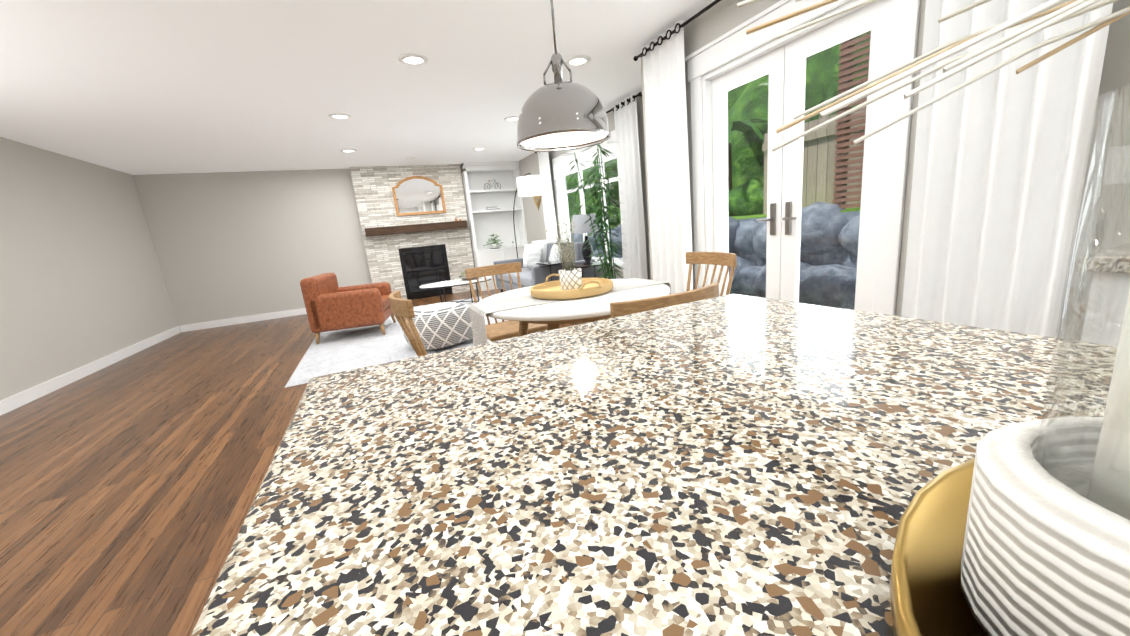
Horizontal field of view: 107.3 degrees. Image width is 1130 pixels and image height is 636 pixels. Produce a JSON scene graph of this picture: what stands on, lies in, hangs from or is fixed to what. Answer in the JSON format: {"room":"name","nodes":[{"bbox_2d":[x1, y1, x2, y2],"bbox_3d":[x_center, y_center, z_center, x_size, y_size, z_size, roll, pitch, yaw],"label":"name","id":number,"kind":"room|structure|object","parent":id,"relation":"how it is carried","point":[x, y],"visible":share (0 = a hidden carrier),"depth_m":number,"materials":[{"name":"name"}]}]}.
{"room":"open-plan kitchen","nodes":[
{"label":"open-plan kitchen","id":0,"kind":"room"},
{"bbox_2d":[0,137,177,400],"bbox_3d":[-4.127,-0.053,1.474,0.150,2.450,11.160,-11,14,-23],"label":"wall","id":1,"kind":"structure","parent":0,"point":[82,281],"depth_m":4.60,"materials":[{"name":"grey paint"}]},
{"bbox_2d":[0,326,181,415],"bbox_3d":[-3.942,1.069,1.760,0.019,0.110,11.158,-11,14,-23],"label":"baseboard","id":2,"kind":"structure","parent":1,"relation":"attached to","point":[11,403],"depth_m":4.38,"materials":[{"name":"white wood"}]},
{"bbox_2d":[133,169,371,330],"bbox_3d":[-3.757,-1.471,7.706,6.150,2.450,0.150,-11,14,-23],"label":"wall","id":3,"kind":"structure","parent":0,"point":[228,245],"depth_m":6.96,"materials":[{"name":"grey paint"}]},
{"bbox_2d":[180,308,306,331],"bbox_3d":[-4.945,-0.067,7.310,2.849,0.110,0.019,-11,14,-23],"label":"baseboard","id":4,"kind":"structure","parent":3,"relation":"attached to","point":[246,319],"depth_m":7.07,"materials":[{"name":"white wood"}]},
{"bbox_2d":[0,288,601,635],"bbox_3d":[-1.226,0.659,2.944,6.300,0.100,11.460,-11,14,-23],"label":"floor","id":5,"kind":"structure","parent":0,"point":[130,486],"depth_m":2.26,"materials":[{"name":"brown wood"}]},
{"bbox_2d":[350,164,476,299],"bbox_3d":[-2.759,-1.597,7.853,1.915,2.448,0.367,-11,14,-23],"label":"fireplace","id":6,"kind":"object","parent":5,"relation":"on","point":[408,256],"visible":0.88,"depth_m":7.85,"materials":[{"name":"stone"}]},
{"bbox_2d":[392,176,445,215],"bbox_3d":[-2.723,-2.289,7.754,0.890,0.690,0.034,-11,14,-23],"label":"mirror","id":7,"kind":"object","parent":6,"relation":"attached to","point":[415,195],"visible":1,"depth_m":7.75,"materials":[{"name":"clear glass"}]},
{"bbox_2d":[285,296,547,387],"bbox_3d":[-1.937,0.091,5.506,2.500,0.027,3.400,-11,14,-23],"label":"living room rug","id":8,"kind":"object","parent":5,"relation":"on","point":[335,351],"visible":0.27,"depth_m":4.40,"materials":[{"name":"white carpet"}]},
{"bbox_2d":[300,273,395,343],"bbox_3d":[-2.660,-0.189,5.217,0.820,0.770,0.800,-8,13,-11],"label":"leather armchair","id":9,"kind":"object","parent":8,"relation":"on","point":[330,304],"visible":0.96,"depth_m":4.86,"materials":[{"name":"orange leather"}]},
{"bbox_2d":[402,302,472,349],"bbox_3d":[-1.304,0.068,4.332,0.660,0.400,0.660,-17,17,-42],"label":"pouf","id":10,"kind":"object","parent":8,"relation":"on","point":[442,325],"visible":0.71,"depth_m":4.06,"materials":[{"name":"grey fabric"}]},
{"bbox_2d":[420,277,491,302],"bbox_3d":[-1.642,-0.365,6.420,1.099,0.403,0.600,-11,14,-23],"label":"coffee table","id":11,"kind":"object","parent":8,"relation":"on","point":[460,282],"visible":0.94,"depth_m":6.25,"materials":[{"name":"white"}]},
{"bbox_2d":[440,271,475,283],"bbox_3d":[-1.585,-0.638,6.376,0.676,0.134,0.280,-11,14,-23],"label":"decor","id":12,"kind":"object","parent":11,"relation":"on","point":[463,276],"visible":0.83,"depth_m":6.33,"materials":[{"name":"white paper"}]},
{"bbox_2d":[460,161,527,290],"bbox_3d":[-1.356,-1.853,8.418,1.111,2.447,0.437,-11,14,-23],"label":"built-in shelves","id":13,"kind":"object","parent":5,"relation":"on","point":[483,223],"visible":0.65,"depth_m":8.43,"materials":[{"name":"white wood"}]},
{"bbox_2d":[486,206,499,209],"bbox_3d":[-1.450,-2.207,8.375,0.240,0.062,0.170,-11,14,-23],"label":"books","id":14,"kind":"object","parent":13,"relation":"on","point":[492,208],"visible":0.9,"depth_m":8.31,"materials":[{"name":"grey paper"}]},
{"bbox_2d":[483,234,502,248],"bbox_3d":[-1.446,-1.556,8.437,0.419,0.295,0.250,-11,14,-23],"label":"potted plant","id":15,"kind":"object","parent":13,"relation":"on","point":[494,245],"visible":1,"depth_m":8.43,"materials":[{"name":"green plant"}]},
{"bbox_2d":[513,173,546,258],"bbox_3d":[-0.664,-1.383,7.113,0.450,1.966,1.505,-11,14,-23],"label":"arc floor lamp","id":16,"kind":"object","parent":5,"relation":"on","point":[531,185],"visible":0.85,"depth_m":6.30,"materials":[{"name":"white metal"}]},
{"bbox_2d":[493,240,595,291],"bbox_3d":[-0.388,-0.719,6.469,0.930,0.906,2.000,-11,14,-23],"label":"sofa","id":17,"kind":"object","parent":5,"relation":"on","point":[532,273],"visible":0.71,"depth_m":6.12,"materials":[{"name":"grey fabric"}]},
{"bbox_2d":[536,260,569,280],"bbox_3d":[-0.113,-0.390,5.394,0.320,0.665,0.440,-11,14,-23],"label":"side table","id":18,"kind":"object","parent":5,"relation":"on","point":[551,263],"visible":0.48,"depth_m":5.22,"materials":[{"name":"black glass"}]},
{"bbox_2d":[574,262,609,277],"bbox_3d":[0.330,-0.407,5.462,0.400,0.599,0.400,-11,14,-23],"label":"side table","id":19,"kind":"object","parent":5,"relation":"on","point":[582,265],"visible":0.21,"depth_m":5.27,"materials":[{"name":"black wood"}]},
{"bbox_2d":[571,213,599,264],"bbox_3d":[0.273,-1.006,5.329,0.370,0.630,0.370,-11,14,-23],"label":"table lamp","id":20,"kind":"object","parent":19,"relation":"on","point":[580,220],"visible":0.83,"depth_m":5.17,"materials":[{"name":"black ceramic"}]},
{"bbox_2d":[561,140,625,319],"bbox_3d":[0.403,-0.877,4.473,0.676,1.926,0.862,-11,14,-23],"label":"bamboo plant","id":21,"kind":"object","parent":5,"relation":"on","point":[606,215],"visible":0.83,"depth_m":4.42,"materials":[{"name":"green plant"}]},
{"bbox_2d":[191,294,1116,635],"bbox_3d":[0.417,0.600,0.156,0.928,0.915,1.760,-11,14,-23],"label":"kitchen island","id":22,"kind":"object","parent":5,"relation":"on","point":[735,464],"visible":0.96,"depth_m":0.34,"materials":[{"name":"multicoloured stone"}]},
{"bbox_2d":[889,458,987,635],"bbox_3d":[0.326,0.142,0.077,0.420,0.024,0.420,-11,14,-23],"label":"brass tray","id":23,"kind":"object","parent":22,"relation":"on","point":[927,597],"visible":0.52,"depth_m":0.21,"materials":[{"name":"gold metal"}]},
{"bbox_2d":[737,0,1129,151],"bbox_3d":[0.352,-0.251,0.102,0.575,0.757,0.181,-1,13,20],"label":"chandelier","id":24,"kind":"object","parent":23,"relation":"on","point":[1067,9],"visible":1,"depth_m":0.19,"materials":[{"name":"metal"}]},
{"bbox_2d":[960,84,1129,635],"bbox_3d":[0.230,0.031,0.136,0.131,0.215,0.131,-12,14,-29],"label":"vase","id":25,"kind":"object","parent":23,"relation":"on","point":[1046,549],"visible":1,"depth_m":0.12,"materials":[{"name":"ceramic"}]},
{"bbox_2d":[1073,243,1129,345],"bbox_3d":[2.155,0.416,0.266,0.647,0.907,2.340,-11,14,-23],"label":"base cabinet","id":26,"kind":"object","parent":5,"relation":"on","point":[1107,333],"depth_m":1.05,"materials":[{"name":"white"}]},
{"bbox_3d":[0.156,0.583,2.432,2.130,0.012,1.500,-11,14,-23],"label":"dining rug","id":27,"kind":"object","parent":5,"relation":"on","visible":0},
{"bbox_2d":[389,290,427,355],"bbox_3d":[-0.521,0.277,2.073,0.523,0.861,0.476,-12,14,-26],"label":"dining chair","id":28,"kind":"object","parent":27,"relation":"on","point":[402,310],"visible":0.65,"depth_m":1.79,"materials":[{"name":"brown wood"}]},
{"bbox_2d":[465,262,547,341],"bbox_3d":[-0.394,0.059,2.998,0.476,0.861,0.523,-12,14,-27],"label":"dining chair","id":29,"kind":"object","parent":27,"relation":"on","point":[495,331],"visible":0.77,"depth_m":3.03,"materials":[{"name":"brown wood"}]},
{"bbox_2d":[478,279,669,336],"bbox_3d":[0.072,0.222,2.351,1.040,0.734,1.040,-11,14,-23],"label":"dining table","id":30,"kind":"object","parent":27,"relation":"on","point":[552,315],"visible":0.4,"depth_m":1.97,"materials":[{"name":"white"}]},
{"bbox_2d":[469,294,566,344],"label":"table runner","id":31,"kind":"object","parent":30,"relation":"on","point":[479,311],"depth_m":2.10,"materials":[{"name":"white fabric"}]},
{"bbox_2d":[606,278,670,294],"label":"table runner","id":32,"kind":"object","parent":30,"relation":"on","point":[624,284],"depth_m":2.37,"materials":[{"name":"white fabric"}]},
{"bbox_2d":[530,274,612,299],"bbox_3d":[0.034,-0.184,2.261,0.450,0.086,0.492,-11,14,-23],"label":"wicker tray","id":33,"kind":"object","parent":32,"relation":"on","point":[552,290],"visible":0.85,"depth_m":2.11,"materials":[{"name":"beige wicker"}]},
{"bbox_2d":[546,217,581,289],"bbox_3d":[-0.007,-0.341,2.224,0.174,0.389,0.145,-11,14,-23],"label":"plant pot","id":34,"kind":"object","parent":33,"relation":"on","point":[571,278],"visible":0.96,"depth_m":2.21,"materials":[{"name":"white ceramic"}]},
{"bbox_2d":[610,283,718,317],"bbox_3d":[0.281,0.304,1.609,0.476,0.861,0.523,-11,14,-25],"label":"dining chair","id":35,"kind":"object","parent":27,"relation":"on","point":[620,308],"visible":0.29,"depth_m":1.27,"materials":[{"name":"brown wood"}]},
{"bbox_2d":[686,252,736,295],"bbox_3d":[0.715,0.061,2.517,0.523,0.861,0.476,-10,13,-19],"label":"dining chair","id":36,"kind":"object","parent":27,"relation":"on","point":[722,259],"visible":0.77,"depth_m":2.52,"materials":[{"name":"brown wood"}]},
{"bbox_2d":[0,0,714,174],"bbox_3d":[-1.460,-1.820,2.394,6.300,0.100,11.460,-11,14,-23],"label":"ceiling","id":37,"kind":"structure","parent":0,"point":[137,87],"depth_m":3.27,"materials":[{"name":"white paint"}]},
{"bbox_2d":[328,113,350,119],"bbox_3d":[-2.349,-2.108,4.335,0.205,0.014,0.233,-11,14,-23],"label":"recessed light","id":38,"kind":"object","parent":37,"relation":"in","point":[340,116],"depth_m":4.35,"materials":[{"name":"white"}]},
{"bbox_2d":[340,149,356,152],"bbox_3d":[-3.094,-2.395,5.944,0.205,0.014,0.222,-11,14,-23],"label":"recessed light","id":39,"kind":"object","parent":37,"relation":"in","point":[343,150],"depth_m":5.95,"materials":[{"name":"white"}]},
{"bbox_2d":[398,53,427,65],"bbox_3d":[-1.146,-1.955,3.135,0.209,0.014,0.232,-11,14,-23],"label":"recessed light","id":40,"kind":"object","parent":37,"relation":"in","point":[412,59],"depth_m":3.15,"materials":[{"name":"white"}]},
{"bbox_2d":[472,147,485,150],"bbox_3d":[-1.379,-2.717,6.667,0.200,0.014,0.242,-11,14,-23],"label":"recessed light","id":41,"kind":"object","parent":37,"relation":"in","point":[478,148],"depth_m":6.67,"materials":[{"name":"white"}]},
{"bbox_2d":[504,116,518,121],"bbox_3d":[-0.650,-2.429,5.060,0.192,0.014,0.229,-11,14,-23],"label":"recessed light","id":42,"kind":"object","parent":37,"relation":"in","point":[512,118],"depth_m":5.09,"materials":[{"name":"white"}]},
{"bbox_2d":[517,0,610,151],"bbox_3d":[-0.048,-1.342,2.017,0.478,0.924,0.478,-11,14,-23],"label":"pendant lamp","id":43,"kind":"object","parent":37,"relation":"hanging from","point":[558,114],"visible":1,"depth_m":1.94,"materials":[{"name":"silver metal"}]},
{"bbox_2d":[565,55,590,66],"bbox_3d":[0.107,-2.146,3.461,0.210,0.014,0.230,-11,14,-23],"label":"recessed light","id":44,"kind":"object","parent":37,"relation":"in","point":[580,60],"depth_m":3.48,"materials":[{"name":"white"}]},
{"bbox_2d":[519,92,650,279],"bbox_3d":[0.215,-1.580,6.511,0.150,2.450,5.550,-11,14,-23],"label":"wall","id":45,"kind":"structure","parent":0,"point":[535,224],"depth_m":7.01,"materials":[{"name":"grey paint"}]},
{"bbox_2d":[534,195,540,210],"bbox_3d":[-0.511,-2.156,7.719,0.015,0.319,0.356,-11,14,-23],"label":"art","id":46,"kind":"object","parent":45,"relation":"attached to","point":[538,202],"visible":0.79,"depth_m":7.71},
{"bbox_2d":[552,130,622,271],"bbox_3d":[0.380,-1.597,6.054,0.200,1.730,2.210,-11,14,-23],"label":"window","id":47,"kind":"structure","parent":45,"relation":"in","point":[561,191],"depth_m":6.50,"materials":[{"name":"white"}]},
{"bbox_2d":[553,137,616,179],"bbox_3d":[0.239,-2.216,5.879,0.032,0.235,1.990,-11,14,-23],"label":"blind valance","id":48,"kind":"object","parent":47,"relation":"attached to","point":[562,169],"visible":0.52,"depth_m":5.79,"materials":[{"name":"white fabric"}]},
{"bbox_2d":[535,92,647,278],"bbox_3d":[0.284,-1.469,6.016,0.143,2.405,3.132,-11,14,-23],"label":"curtain","id":49,"kind":"object","parent":45,"relation":"attached to","point":[630,190],"visible":0.69,"depth_m":4.85,"materials":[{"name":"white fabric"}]},
{"bbox_2d":[640,0,1129,340],"bbox_3d":[2.039,-0.561,1.141,0.150,2.450,5.910,-11,14,-23],"label":"wall","id":50,"kind":"structure","parent":0,"point":[718,19],"depth_m":1.55,"materials":[{"name":"grey paint"}]},
{"bbox_2d":[633,0,720,60],"bbox_3d":[1.152,-1.916,2.247,0.128,0.044,2.622,-11,14,-23],"label":"curtain rod","id":51,"kind":"object","parent":50,"relation":"attached to","point":[699,13],"visible":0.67,"depth_m":2.79,"materials":[{"name":"brown metal"}]},
{"bbox_2d":[642,20,692,293],"bbox_3d":[0.821,-0.928,3.347,0.079,2.405,0.501,-11,14,-23],"label":"door curtain","id":52,"kind":"object","parent":51,"relation":"hanging from","point":[667,148],"visible":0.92,"depth_m":3.23,"materials":[{"name":"white fabric"}]},
{"bbox_2d":[901,0,1112,337],"bbox_3d":[1.632,-0.616,1.596,0.080,2.405,0.510,-11,14,-23],"label":"door curtain","id":53,"kind":"object","parent":51,"relation":"hanging from","point":[1000,154],"visible":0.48,"depth_m":1.58,"materials":[{"name":"white fabric"}]},
{"bbox_2d":[685,0,920,315],"bbox_3d":[1.358,-0.703,2.614,0.190,2.215,1.490,-11,14,-23],"label":"french door","id":54,"kind":"structure","parent":50,"relation":"attached to","point":[892,26],"depth_m":2.43,"materials":[{"name":"white wood"}]},
{"label":"outside","id":55,"kind":"structure","parent":0,"visible":0},
{"bbox_2d":[566,30,870,309],"bbox_3d":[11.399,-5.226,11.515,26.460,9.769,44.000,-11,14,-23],"label":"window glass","id":56,"kind":"object","parent":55,"point":[755,205],"depth_m":5.43,"materials":[{"name":"clear glass"}]}
]}

